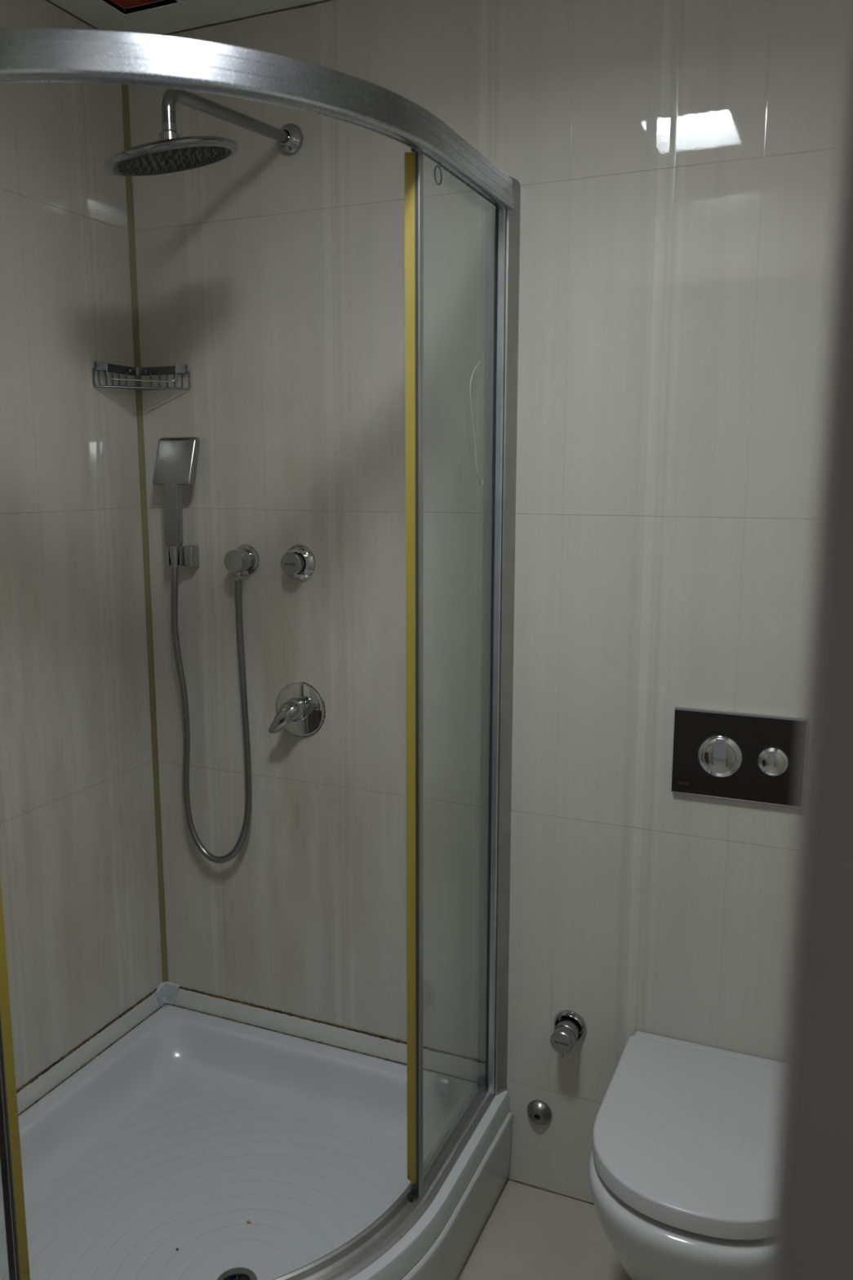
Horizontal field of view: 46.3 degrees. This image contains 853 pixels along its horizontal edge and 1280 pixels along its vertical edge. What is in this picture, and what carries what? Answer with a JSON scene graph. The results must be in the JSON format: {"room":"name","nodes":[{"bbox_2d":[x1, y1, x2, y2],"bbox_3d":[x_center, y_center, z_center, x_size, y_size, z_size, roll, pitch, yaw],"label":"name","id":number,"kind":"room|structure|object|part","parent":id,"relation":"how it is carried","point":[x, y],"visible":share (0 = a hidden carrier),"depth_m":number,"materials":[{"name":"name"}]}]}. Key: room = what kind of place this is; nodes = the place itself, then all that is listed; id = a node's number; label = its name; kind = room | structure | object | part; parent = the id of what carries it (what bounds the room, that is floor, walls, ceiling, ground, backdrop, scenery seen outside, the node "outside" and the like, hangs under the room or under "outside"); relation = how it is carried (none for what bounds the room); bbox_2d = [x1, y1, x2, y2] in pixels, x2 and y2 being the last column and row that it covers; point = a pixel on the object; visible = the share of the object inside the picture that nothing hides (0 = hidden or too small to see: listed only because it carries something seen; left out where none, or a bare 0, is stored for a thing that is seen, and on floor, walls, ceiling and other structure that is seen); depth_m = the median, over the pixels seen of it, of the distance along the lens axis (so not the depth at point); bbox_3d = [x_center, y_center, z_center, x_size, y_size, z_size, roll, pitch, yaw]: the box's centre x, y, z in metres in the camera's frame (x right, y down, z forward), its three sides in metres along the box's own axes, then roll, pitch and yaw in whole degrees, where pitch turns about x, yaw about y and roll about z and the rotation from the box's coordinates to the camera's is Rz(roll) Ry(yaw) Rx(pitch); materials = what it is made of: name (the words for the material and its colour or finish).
{"room":"bathroom","nodes":[
{"label":"bathroom","id":0,"kind":"room"},
{"bbox_2d":[0,0,162,1089],"bbox_3d":[-1.006,0.001,1.626,0.100,2.584,1.565,4,10,23],"label":"wall","id":1,"kind":"structure","parent":0,"point":[78,864],"depth_m":2.08,"materials":[{"name":"tile"}]},
{"bbox_2d":[48,0,323,35],"bbox_3d":[-0.134,-1.107,1.121,1.750,0.010,1.455,4,10,23],"label":"ceiling","id":2,"kind":"structure","parent":0,"point":[193,13],"depth_m":1.98,"materials":[{"name":"paint"}]},
{"bbox_2d":[111,0,160,8],"bbox_3d":[-0.567,-1.252,1.898,0.232,0.020,0.232,4,10,23],"label":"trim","id":3,"kind":"structure","parent":2,"relation":"attached to","point":[123,3],"depth_m":1.96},
{"bbox_2d":[96,0,184,17],"bbox_3d":[-0.567,-1.236,1.901,0.148,0.012,0.148,4,10,23],"label":"trim","id":4,"kind":"structure","parent":2,"relation":"attached to","point":[104,2],"depth_m":1.96,"materials":[{"name":"paint"}]},
{"bbox_2d":[128,0,850,1203],"bbox_3d":[0.174,-0.063,2.018,1.950,2.584,0.100,4,10,23],"label":"wall","id":5,"kind":"structure","parent":0,"point":[675,163],"depth_m":1.95,"materials":[{"name":"tile"}]},
{"bbox_2d":[92,361,190,390],"bbox_3d":[-0.611,-0.567,2.143,0.144,0.053,0.144,4,10,23],"label":"basket","id":6,"kind":"object","parent":5,"relation":"attached to","point":[104,366],"visible":1,"depth_m":2.17,"materials":[{"name":"silver metal"}]},
{"bbox_2d":[121,84,168,982],"bbox_3d":[-0.645,-0.203,2.294,0.012,2.159,0.008,4,10,23],"label":"trim","id":7,"kind":"structure","parent":5,"relation":"attached to","point":[125,97],"depth_m":2.29,"materials":[{"name":"plastic"}]},
{"bbox_2d":[165,545,199,567],"bbox_3d":[-0.544,-0.187,2.226,0.072,0.048,0.034,-3,10,-17],"label":"bracket","id":8,"kind":"object","parent":5,"relation":"attached to","point":[188,555],"visible":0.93,"depth_m":2.22,"materials":[{"name":"silver metal"}]},
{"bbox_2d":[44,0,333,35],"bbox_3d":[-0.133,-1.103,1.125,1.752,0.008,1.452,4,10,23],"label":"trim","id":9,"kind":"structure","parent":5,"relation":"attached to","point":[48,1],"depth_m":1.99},
{"bbox_2d":[152,436,252,863],"bbox_3d":[-0.496,0.038,2.237,0.218,0.969,0.051,4,10,23],"label":"shower","id":10,"kind":"object","parent":5,"relation":"attached to","point":[175,463],"visible":1,"depth_m":2.20,"materials":[{"name":"silver metal"}]},
{"bbox_3d":[-0.557,-0.279,2.197,0.045,0.146,0.027,4,10,23],"label":"handle","id":11,"kind":"part","parent":10,"relation":"part of","materials":[{"name":"silver metal"}]},
{"bbox_2d":[102,88,302,176],"bbox_3d":[-0.371,-0.897,1.785,0.224,0.199,0.502,4,10,23],"label":"shower","id":12,"kind":"object","parent":5,"relation":"attached to","point":[172,153],"visible":1,"depth_m":1.67,"materials":[{"name":"silver metal"}]},
{"bbox_3d":[-0.426,-0.803,1.671,0.200,0.049,0.197,4,10,23],"label":"nozzle plate","id":13,"kind":"part","parent":12,"relation":"part of","materials":[{"name":"metal"}]},
{"bbox_3d":[-0.353,-0.931,1.824,0.022,0.107,0.402,4,10,23],"label":"arm","id":14,"kind":"part","parent":12,"relation":"part of","materials":[{"name":"silver metal"}]},
{"bbox_2d":[223,544,259,576],"bbox_3d":[-0.406,-0.173,2.168,0.067,0.067,0.054,4,10,23],"label":"outlet","id":15,"kind":"object","parent":5,"relation":"attached to","point":[245,559],"visible":1,"depth_m":2.15,"materials":[{"name":"silver metal"}]},
{"bbox_2d":[268,681,325,737],"bbox_3d":[-0.291,0.158,2.163,0.124,0.125,0.076,4,10,23],"label":"shower mixer","id":16,"kind":"object","parent":5,"relation":"attached to","point":[300,708],"visible":1,"depth_m":2.17,"materials":[{"name":"silver metal"}]},
{"bbox_3d":[-0.304,0.165,2.160,0.080,0.077,0.058,4,10,23],"label":"lever","id":17,"kind":"part","parent":16,"relation":"part of","materials":[{"name":"silver metal"}]},
{"bbox_2d":[280,544,315,581],"bbox_3d":[-0.280,-0.163,2.122,0.079,0.079,0.040,4,10,23],"label":"valve","id":18,"kind":"object","parent":5,"relation":"attached to","point":[299,562],"visible":1,"depth_m":2.12,"materials":[{"name":"silver metal"}]},
{"bbox_3d":[-0.282,-0.162,2.117,0.049,0.049,0.028,4,10,23],"label":"handle","id":19,"kind":"part","parent":18,"relation":"part of","materials":[{"name":"silver metal"}]},
{"bbox_2d":[526,1099,551,1124],"bbox_3d":[0.235,1.000,2.101,0.055,0.055,0.020,4,10,23],"label":"cap","id":20,"kind":"object","parent":5,"relation":"attached to","point":[539,1112],"visible":1,"depth_m":2.10,"materials":[{"name":"silver metal"}]},
{"bbox_2d":[506,1177,594,1204],"bbox_3d":[0.561,1.198,2.001,0.840,0.003,0.004,4,10,23],"label":"baseboard","id":21,"kind":"structure","parent":5,"relation":"attached to","point":[517,1181],"depth_m":2.13,"materials":[{"name":"beige tile"}]},
{"bbox_2d":[550,1009,586,1057],"bbox_3d":[0.282,0.800,2.021,0.069,0.072,0.068,4,10,23],"label":"angle valve","id":22,"kind":"object","parent":5,"relation":"attached to","point":[570,1028],"visible":1,"depth_m":2.01,"materials":[{"name":"silver metal"}]},
{"bbox_3d":[0.274,0.803,2.003,0.046,0.046,0.028,4,10,23],"label":"handle","id":23,"kind":"part","parent":22,"relation":"part of","materials":[{"name":"silver metal"}]},
{"bbox_2d":[588,1031,782,1279],"bbox_3d":[0.481,1.002,1.736,0.367,0.366,0.486,4,10,23],"label":"toilet","id":24,"kind":"object","parent":5,"relation":"attached to","point":[682,1166],"visible":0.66,"depth_m":1.62,"materials":[{"name":"ceramic"}]},
{"bbox_3d":[0.481,1.024,1.739,0.367,0.320,0.486,4,10,23],"label":"bowl","id":25,"kind":"part","parent":24,"relation":"part of","materials":[{"name":"ceramic"}]},
{"bbox_2d":[671,706,804,807],"bbox_3d":[0.568,0.213,1.823,0.232,0.163,0.022,4,10,23],"label":"flush plate","id":26,"kind":"object","parent":5,"relation":"attached to","point":[719,753],"visible":0.99,"depth_m":1.82,"materials":[{"name":"black metal"}]},
{"bbox_2d":[456,1179,631,1279],"bbox_3d":[-0.482,1.449,0.734,1.950,0.080,3.200,4,10,23],"label":"floor","id":27,"kind":"structure","parent":0,"point":[529,1233],"depth_m":1.99,"materials":[{"name":"tile"}]},
{"bbox_2d":[0,981,512,1279],"bbox_3d":[-0.413,1.077,1.908,0.913,0.270,0.912,4,10,23],"label":"shower tray","id":28,"kind":"object","parent":27,"relation":"on","point":[192,1127],"depth_m":2.06,"materials":[{"name":"ceramic"}]},
{"bbox_3d":[-0.818,0.940,2.087,0.012,0.055,0.851,4,10,23],"label":"sealing strip","id":29,"kind":"part","parent":28,"relation":"part of","materials":[{"name":"white plastic"}]},
{"bbox_2d":[0,27,520,1279],"bbox_3d":[-0.348,0.121,1.584,1.266,1.830,0.437,-4,10,-21],"label":"shower enclosure","id":30,"kind":"object","parent":28,"relation":"on","point":[36,54],"visible":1,"depth_m":1.62,"materials":[{"name":"metal"}]},
{"bbox_3d":[-0.343,-0.748,1.429,1.243,0.054,0.415,-4,10,-21],"label":"rail","id":31,"kind":"part","parent":30,"relation":"part of","materials":[{"name":"metal"}]},
{"bbox_3d":[-0.350,1.011,1.736,1.230,0.025,0.427,-4,10,-21],"label":"rail","id":32,"kind":"part","parent":30,"relation":"part of","materials":[{"name":"grey metal"}]},
{"bbox_3d":[-0.265,0.905,2.292,0.856,0.058,0.046,4,10,23],"label":"sealing strip","id":33,"kind":"part","parent":28,"relation":"part of","materials":[{"name":"white plastic"}]},
{"bbox_3d":[-0.445,0.156,0.603,1.750,2.514,0.110,4,10,23],"label":"wall","id":34,"kind":"structure","parent":0,"visible":0},
{"bbox_2d":[768,0,852,1279],"bbox_3d":[-0.191,0.336,0.515,0.890,2.190,0.152,4,10,23],"label":"door","id":35,"kind":"structure","parent":34,"relation":"in","point":[811,1232],"depth_m":0.26,"materials":[{"name":"paint"}]}
]}

